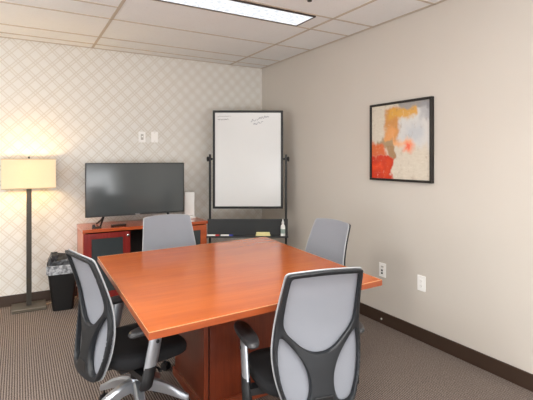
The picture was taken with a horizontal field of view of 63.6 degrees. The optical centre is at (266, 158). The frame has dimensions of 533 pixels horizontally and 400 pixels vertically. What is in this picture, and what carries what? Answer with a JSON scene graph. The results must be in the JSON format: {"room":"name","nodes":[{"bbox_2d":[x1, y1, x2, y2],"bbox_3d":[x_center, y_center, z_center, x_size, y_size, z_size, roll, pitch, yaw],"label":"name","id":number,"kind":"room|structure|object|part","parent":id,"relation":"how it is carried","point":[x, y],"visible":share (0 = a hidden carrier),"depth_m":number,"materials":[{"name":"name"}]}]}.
{"room":"meeting room","nodes":[
{"label":"meeting room","id":0,"kind":"room"},
{"bbox_2d":[0,37,261,296],"bbox_3d":[-2.380,0.120,4.032,5.510,2.479,0.100,0,0,-30],"label":"wall","id":1,"kind":"structure","parent":0,"point":[74,106],"depth_m":4.30,"materials":[{"name":"paper"}]},
{"bbox_2d":[0,286,76,307],"bbox_3d":[-2.352,1.310,3.984,5.310,0.100,0.012,0,0,-30],"label":"baseboard","id":2,"kind":"structure","parent":1,"relation":"attached to","point":[5,301],"depth_m":4.01,"materials":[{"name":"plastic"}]},
{"bbox_2d":[91,0,125,47],"bbox_3d":[0.001,-1.119,1.289,0.022,0.008,7.032,0,0,-30],"label":"trim","id":3,"kind":"structure","parent":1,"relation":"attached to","point":[122,1],"depth_m":3.49,"materials":[{"name":"beige metal"}]},
{"bbox_2d":[0,36,262,68],"bbox_3d":[-2.349,-1.119,3.979,5.310,0.008,0.021,0,0,-30],"label":"trim","id":4,"kind":"structure","parent":1,"relation":"attached to","point":[0,36],"depth_m":4.46,"materials":[{"name":"beige metal"}]},
{"bbox_2d":[139,132,145,142],"bbox_3d":[-1.323,-0.234,4.575,0.074,0.116,0.016,0,0,-30],"label":"electrical outlet","id":5,"kind":"object","parent":1,"relation":"attached to","point":[142,135],"visible":1,"depth_m":4.58,"materials":[{"name":"white plastic"}]},
{"bbox_2d":[151,132,157,141],"bbox_3d":[-1.209,-0.237,4.648,0.074,0.116,0.007,0,0,-30],"label":"blank plate","id":6,"kind":"object","parent":1,"relation":"attached to","point":[154,135],"visible":1,"depth_m":4.64,"materials":[{"name":"white plastic"}]},
{"bbox_2d":[230,0,376,64],"bbox_3d":[1.324,-1.119,2.053,0.022,0.008,7.032,0,0,-30],"label":"trim","id":7,"kind":"structure","parent":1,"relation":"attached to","point":[367,3],"depth_m":3.67,"materials":[{"name":"beige metal"}]},
{"bbox_2d":[0,0,441,67],"bbox_3d":[-0.597,-1.169,0.944,5.510,0.100,7.232,0,0,-30],"label":"ceiling","id":8,"kind":"structure","parent":0,"point":[151,12],"depth_m":3.58,"materials":[{"name":"tile"}]},
{"bbox_2d":[74,0,117,7],"bbox_3d":[-2.534,-1.119,2.335,3.345,0.008,0.018,0,0,-30],"label":"trim","id":9,"kind":"structure","parent":8,"relation":"attached to","point":[74,0],"depth_m":3.08,"materials":[{"name":"beige metal"}]},
{"bbox_2d":[157,0,315,25],"bbox_3d":[-0.344,-1.115,3.095,1.530,0.015,0.270,0,0,-30],"label":"recessed light","id":10,"kind":"object","parent":8,"relation":"in","point":[234,7],"visible":1,"depth_m":3.22,"materials":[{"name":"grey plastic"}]},
{"bbox_2d":[0,297,532,399],"bbox_3d":[-0.597,1.410,0.944,5.510,0.100,7.232,0,0,-30],"label":"floor","id":11,"kind":"structure","parent":0,"point":[37,348],"depth_m":2.78,"materials":[{"name":"carpet"}]},
{"bbox_2d":[1,157,55,314],"bbox_3d":[-2.164,0.668,3.918,0.426,1.384,0.242,0,0,-30],"label":"floor lamp","id":12,"kind":"object","parent":11,"relation":"on","point":[29,174],"visible":1,"depth_m":3.86,"materials":[{"name":"brown metal"}]},
{"bbox_3d":[-2.164,0.132,3.918,0.424,0.267,0.240,0,0,-30],"label":"lamp shade","id":13,"kind":"part","parent":12,"relation":"part of","materials":[{"name":"white fabric"}]},
{"bbox_2d":[46,250,75,310],"bbox_3d":[-1.859,1.104,3.927,0.276,0.512,0.215,0,0,-25],"label":"waste bin","id":14,"kind":"object","parent":11,"relation":"on","point":[62,283],"visible":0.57,"depth_m":3.85,"materials":[{"name":"black plastic"}]},
{"bbox_2d":[65,249,188,399],"bbox_3d":[-0.723,0.904,2.246,0.577,0.913,0.596,0,0,-43],"label":"office chair","id":15,"kind":"object","parent":11,"relation":"on","point":[102,346],"visible":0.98,"depth_m":2.10,"materials":[{"name":"grey plastic"}]},
{"bbox_3d":[-0.887,0.753,2.094,0.121,0.599,0.396,0,0,-43],"label":"frame","id":16,"kind":"part","parent":15,"relation":"part of","materials":[{"name":"grey plastic"}]},
{"bbox_3d":[-0.877,0.751,2.104,0.109,0.603,0.399,0,0,-43],"label":"panel","id":17,"kind":"part","parent":15,"relation":"part of","materials":[{"name":"grey fabric"}]},
{"bbox_3d":[-0.820,1.222,2.352,0.244,0.135,0.050,0,0,29],"label":"leg","id":18,"kind":"part","parent":15,"relation":"part of","materials":[{"name":"metal"}]},
{"bbox_3d":[-0.798,1.222,2.177,0.244,0.135,0.050,0,0,-43],"label":"leg","id":19,"kind":"part","parent":15,"relation":"part of","materials":[{"name":"metal"}]},
{"bbox_3d":[-0.866,0.907,2.472,0.102,0.175,0.032,0,0,-43],"label":"post","id":20,"kind":"part","parent":15,"relation":"part of","materials":[{"name":"metal"}]},
{"bbox_3d":[-0.625,1.222,2.143,0.050,0.135,0.244,0,0,-25],"label":"leg","id":21,"kind":"part","parent":15,"relation":"part of","materials":[{"name":"metal"}]},
{"bbox_3d":[-0.680,0.988,2.288,0.445,0.087,0.450,0,0,-43],"label":"seat","id":22,"kind":"part","parent":15,"relation":"part of","materials":[{"name":"black fabric"}]},
{"bbox_3d":[-0.540,0.909,2.059,0.102,0.175,0.032,0,0,-43],"label":"post","id":23,"kind":"part","parent":15,"relation":"part of","materials":[{"name":"metal"}]},
{"bbox_3d":[-0.660,1.222,2.426,0.050,0.135,0.244,0,0,11],"label":"leg","id":24,"kind":"part","parent":15,"relation":"part of","materials":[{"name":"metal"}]},
{"bbox_3d":[-0.540,1.222,2.297,0.244,0.135,0.050,0,0,-7],"label":"leg","id":25,"kind":"part","parent":15,"relation":"part of","materials":[{"name":"metal"}]},
{"bbox_2d":[77,217,207,296],"bbox_3d":[-1.237,1.000,4.343,1.203,0.720,0.471,0,0,-30],"label":"credenza","id":26,"kind":"object","parent":11,"relation":"on","point":[106,240],"visible":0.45,"depth_m":4.03,"materials":[{"name":"brown wood"}]},
{"bbox_3d":[-1.755,1.015,4.072,0.022,0.690,0.423,0,0,-30],"label":"panel","id":27,"kind":"part","parent":26,"relation":"part of","materials":[{"name":"red wood"}]},
{"bbox_3d":[-1.472,0.983,3.977,0.410,0.605,0.020,0,0,-30],"label":"door","id":28,"kind":"part","parent":26,"relation":"part of","materials":[{"name":"brown wood"}]},
{"bbox_3d":[-1.472,0.974,3.977,0.286,0.498,0.005,0,0,-30],"label":"glass pane","id":29,"kind":"part","parent":26,"relation":"part of","materials":[{"name":"black glass"}]},
{"bbox_3d":[-1.348,0.985,4.536,1.147,0.630,0.015,0,0,-30],"label":"panel","id":30,"kind":"part","parent":26,"relation":"part of","materials":[{"name":"red wood"}]},
{"bbox_2d":[111,224,125,226],"bbox_3d":[-1.412,0.631,4.106,0.140,0.017,0.040,0,0,-36],"label":"remote control","id":31,"kind":"object","parent":26,"relation":"on","point":[113,225],"visible":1,"depth_m":4.09,"materials":[{"name":"black plastic"}]},
{"bbox_2d":[85,163,183,225],"bbox_3d":[-1.293,0.339,4.288,0.960,0.601,0.219,0,0,-30],"label":"television","id":32,"kind":"object","parent":26,"relation":"on","point":[111,189],"visible":0.87,"depth_m":4.25,"materials":[{"name":"plastic"}]},
{"bbox_2d":[184,192,195,218],"bbox_3d":[-0.833,0.497,4.635,0.120,0.285,0.070,0,0,-30],"label":"router","id":33,"kind":"object","parent":26,"relation":"on","point":[188,196],"visible":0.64,"depth_m":4.62,"materials":[{"name":"white plastic"}]},
{"bbox_3d":[-0.802,0.974,4.364,0.286,0.498,0.005,0,0,-30],"label":"glass pane","id":34,"kind":"part","parent":26,"relation":"part of","materials":[{"name":"glass"}]},
{"bbox_3d":[-0.802,0.983,4.364,0.410,0.605,0.020,0,0,-30],"label":"door","id":35,"kind":"part","parent":26,"relation":"part of","materials":[{"name":"brown wood"}]},
{"bbox_2d":[142,214,195,370],"bbox_3d":[-0.642,0.893,3.068,0.625,0.935,0.577,0,0,-29],"label":"office chair","id":36,"kind":"object","parent":11,"relation":"on","point":[165,231],"visible":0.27,"depth_m":3.25,"materials":[{"name":"grey fabric"}]},
{"bbox_3d":[-0.743,0.730,3.251,0.419,0.603,0.109,0,0,-29],"label":"panel","id":37,"kind":"part","parent":36,"relation":"part of","materials":[{"name":"grey fabric"}]},
{"bbox_2d":[97,237,381,399],"bbox_3d":[-0.216,0.991,2.491,1.306,0.738,1.441,0,0,-30],"label":"meeting table","id":38,"kind":"object","parent":11,"relation":"on","point":[197,293],"visible":0.74,"depth_m":2.34,"materials":[{"name":"brown wood"}]},
{"bbox_3d":[-0.445,0.981,2.509,0.025,0.658,0.486,0,0,-30],"label":"panel","id":39,"kind":"part","parent":38,"relation":"part of","materials":[{"name":"brown wood"}]},
{"bbox_3d":[-0.134,0.981,2.426,0.411,0.658,0.024,0,0,-30],"label":"panel","id":40,"kind":"part","parent":38,"relation":"part of","materials":[{"name":"brown wood"}]},
{"bbox_2d":[206,110,288,244],"bbox_3d":[-0.195,0.423,4.550,0.872,1.872,0.344,0,0,0],"label":"whiteboard","id":41,"kind":"object","parent":11,"relation":"on","point":[247,158],"visible":0.8,"depth_m":4.54,"materials":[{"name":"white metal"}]},
{"bbox_3d":[-0.598,0.630,4.550,0.022,1.360,0.022,0,0,0],"label":"post","id":42,"kind":"part","parent":41,"relation":"part of","materials":[{"name":"black metal"}]},
{"bbox_2d":[206,219,287,237],"bbox_3d":[-0.196,0.715,4.437,0.836,0.180,0.095,0,0,0],"label":"marker tray","id":43,"kind":"object","parent":41,"relation":"on","point":[240,228],"depth_m":4.47,"materials":[{"name":"black metal"}]},
{"bbox_3d":[-0.196,0.005,4.550,0.742,1.037,0.028,0,0,0],"label":"board frame","id":44,"kind":"part","parent":41,"relation":"part of","materials":[{"name":"black metal"}]},
{"bbox_2d":[256,232,269,235],"bbox_3d":[-0.036,0.774,4.429,0.150,0.042,0.050,0,0,0],"label":"eraser","id":45,"kind":"object","parent":41,"relation":"on","point":[257,233],"visible":1,"depth_m":4.41,"materials":[{"name":"yellow fabric"}]},
{"bbox_2d":[281,219,284,235],"bbox_3d":[0.169,0.705,4.431,0.049,0.180,0.048,0,0,0],"label":"spray bottle","id":46,"kind":"object","parent":41,"relation":"on","point":[282,225],"visible":0.99,"depth_m":4.41,"materials":[{"name":"white plastic"}]},
{"bbox_3d":[0.206,0.630,4.550,0.022,1.360,0.022,0,0,0],"label":"post","id":47,"kind":"part","parent":41,"relation":"part of","materials":[{"name":"black metal"}]},
{"bbox_2d":[234,267,364,399],"bbox_3d":[0.160,0.899,1.964,0.597,0.923,0.577,0,0,-19],"label":"office chair","id":48,"kind":"object","parent":11,"relation":"on","point":[313,353],"visible":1,"depth_m":1.77,"materials":[{"name":"grey fabric"}]},
{"bbox_3d":[-0.097,0.875,1.905,0.032,0.175,0.102,0,0,-18],"label":"post","id":49,"kind":"part","parent":48,"relation":"part of","materials":[{"name":"metal"}]},
{"bbox_3d":[0.141,0.978,2.021,0.450,0.087,0.445,0,0,-18],"label":"seat","id":50,"kind":"part","parent":48,"relation":"part of","materials":[{"name":"black fabric"}]},
{"bbox_3d":[0.226,0.742,1.766,0.399,0.603,0.109,0,0,-18],"label":"panel","id":51,"kind":"part","parent":48,"relation":"part of","materials":[{"name":"grey fabric"}]},
{"bbox_3d":[0.231,0.743,1.753,0.396,0.599,0.121,0,0,-18],"label":"frame","id":52,"kind":"part","parent":48,"relation":"part of","materials":[{"name":"grey plastic"}]},
{"bbox_2d":[305,218,350,265],"bbox_3d":[0.265,0.896,2.945,0.577,0.928,0.625,0,0,-33],"label":"office chair","id":53,"kind":"object","parent":11,"relation":"on","point":[328,238],"visible":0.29,"depth_m":3.06,"materials":[{"name":"grey fabric"}]},
{"bbox_3d":[0.452,0.738,3.066,0.121,0.599,0.416,0,0,-33],"label":"frame","id":54,"kind":"part","parent":53,"relation":"part of","materials":[{"name":"grey plastic"}]},
{"bbox_2d":[262,0,532,373],"bbox_3d":[1.746,0.120,2.296,0.100,2.479,7.032,0,0,-30],"label":"wall","id":55,"kind":"structure","parent":0,"point":[468,231],"depth_m":3.06,"materials":[{"name":"beige paint"}]},
{"bbox_2d":[0,32,267,65],"bbox_3d":[-2.267,-1.119,3.836,5.310,0.008,0.018,0,0,-30],"label":"trim","id":56,"kind":"structure","parent":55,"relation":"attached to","point":[0,32],"depth_m":4.27,"materials":[{"name":"beige metal"}]},
{"bbox_2d":[0,23,277,60],"bbox_3d":[-2.127,-1.119,3.593,5.310,0.008,0.018,0,0,-30],"label":"trim","id":57,"kind":"structure","parent":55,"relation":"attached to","point":[0,23],"depth_m":4.05,"materials":[{"name":"beige metal"}]},
{"bbox_2d":[0,1,311,50],"bbox_3d":[-1.834,-1.119,3.087,5.310,0.008,0.018,0,0,-30],"label":"trim","id":58,"kind":"structure","parent":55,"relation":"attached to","point":[0,1],"depth_m":3.54,"materials":[{"name":"beige metal"}]},
{"bbox_2d":[153,0,347,35],"bbox_3d":[-0.096,-1.119,3.421,1.965,0.008,0.018,0,0,-30],"label":"trim","id":59,"kind":"structure","parent":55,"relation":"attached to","point":[153,0],"depth_m":3.49,"materials":[{"name":"beige metal"}]},
{"bbox_2d":[241,0,373,27],"bbox_3d":[0.059,-1.119,3.152,1.965,0.008,0.018,0,0,-30],"label":"trim","id":60,"kind":"structure","parent":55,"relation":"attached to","point":[241,0],"depth_m":3.27,"materials":[{"name":"beige metal"}]},
{"bbox_2d":[261,0,445,68],"bbox_3d":[1.692,-1.119,2.266,0.021,0.008,7.032,0,0,-30],"label":"trim","id":61,"kind":"structure","parent":55,"relation":"attached to","point":[442,0],"depth_m":3.71,"materials":[{"name":"beige metal"}]},
{"bbox_2d":[379,262,385,277],"bbox_3d":[0.958,0.917,3.553,0.008,0.116,0.074,0,0,-30],"label":"outlet","id":62,"kind":"object","parent":55,"relation":"attached to","point":[382,267],"visible":1,"depth_m":3.55,"materials":[{"name":"white plastic"}]},
{"bbox_2d":[370,96,433,182],"bbox_3d":[1.044,-0.139,3.380,0.032,0.630,0.630,0,0,-30],"label":"framed painting","id":63,"kind":"object","parent":55,"relation":"attached to","point":[401,132],"visible":1,"depth_m":3.35},
{"bbox_2d":[417,275,425,291],"bbox_3d":[1.155,0.928,3.210,0.010,0.116,0.074,0,0,-30],"label":"power outlet","id":64,"kind":"object","parent":55,"relation":"attached to","point":[421,280],"visible":1,"depth_m":3.20,"materials":[{"name":"white plastic"}]},
{"bbox_2d":[359,302,532,391],"bbox_3d":[1.700,1.310,2.263,0.012,0.100,7.020,0,0,-30],"label":"baseboard","id":65,"kind":"structure","parent":55,"relation":"attached to","point":[524,379],"depth_m":2.95,"materials":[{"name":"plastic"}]}
]}

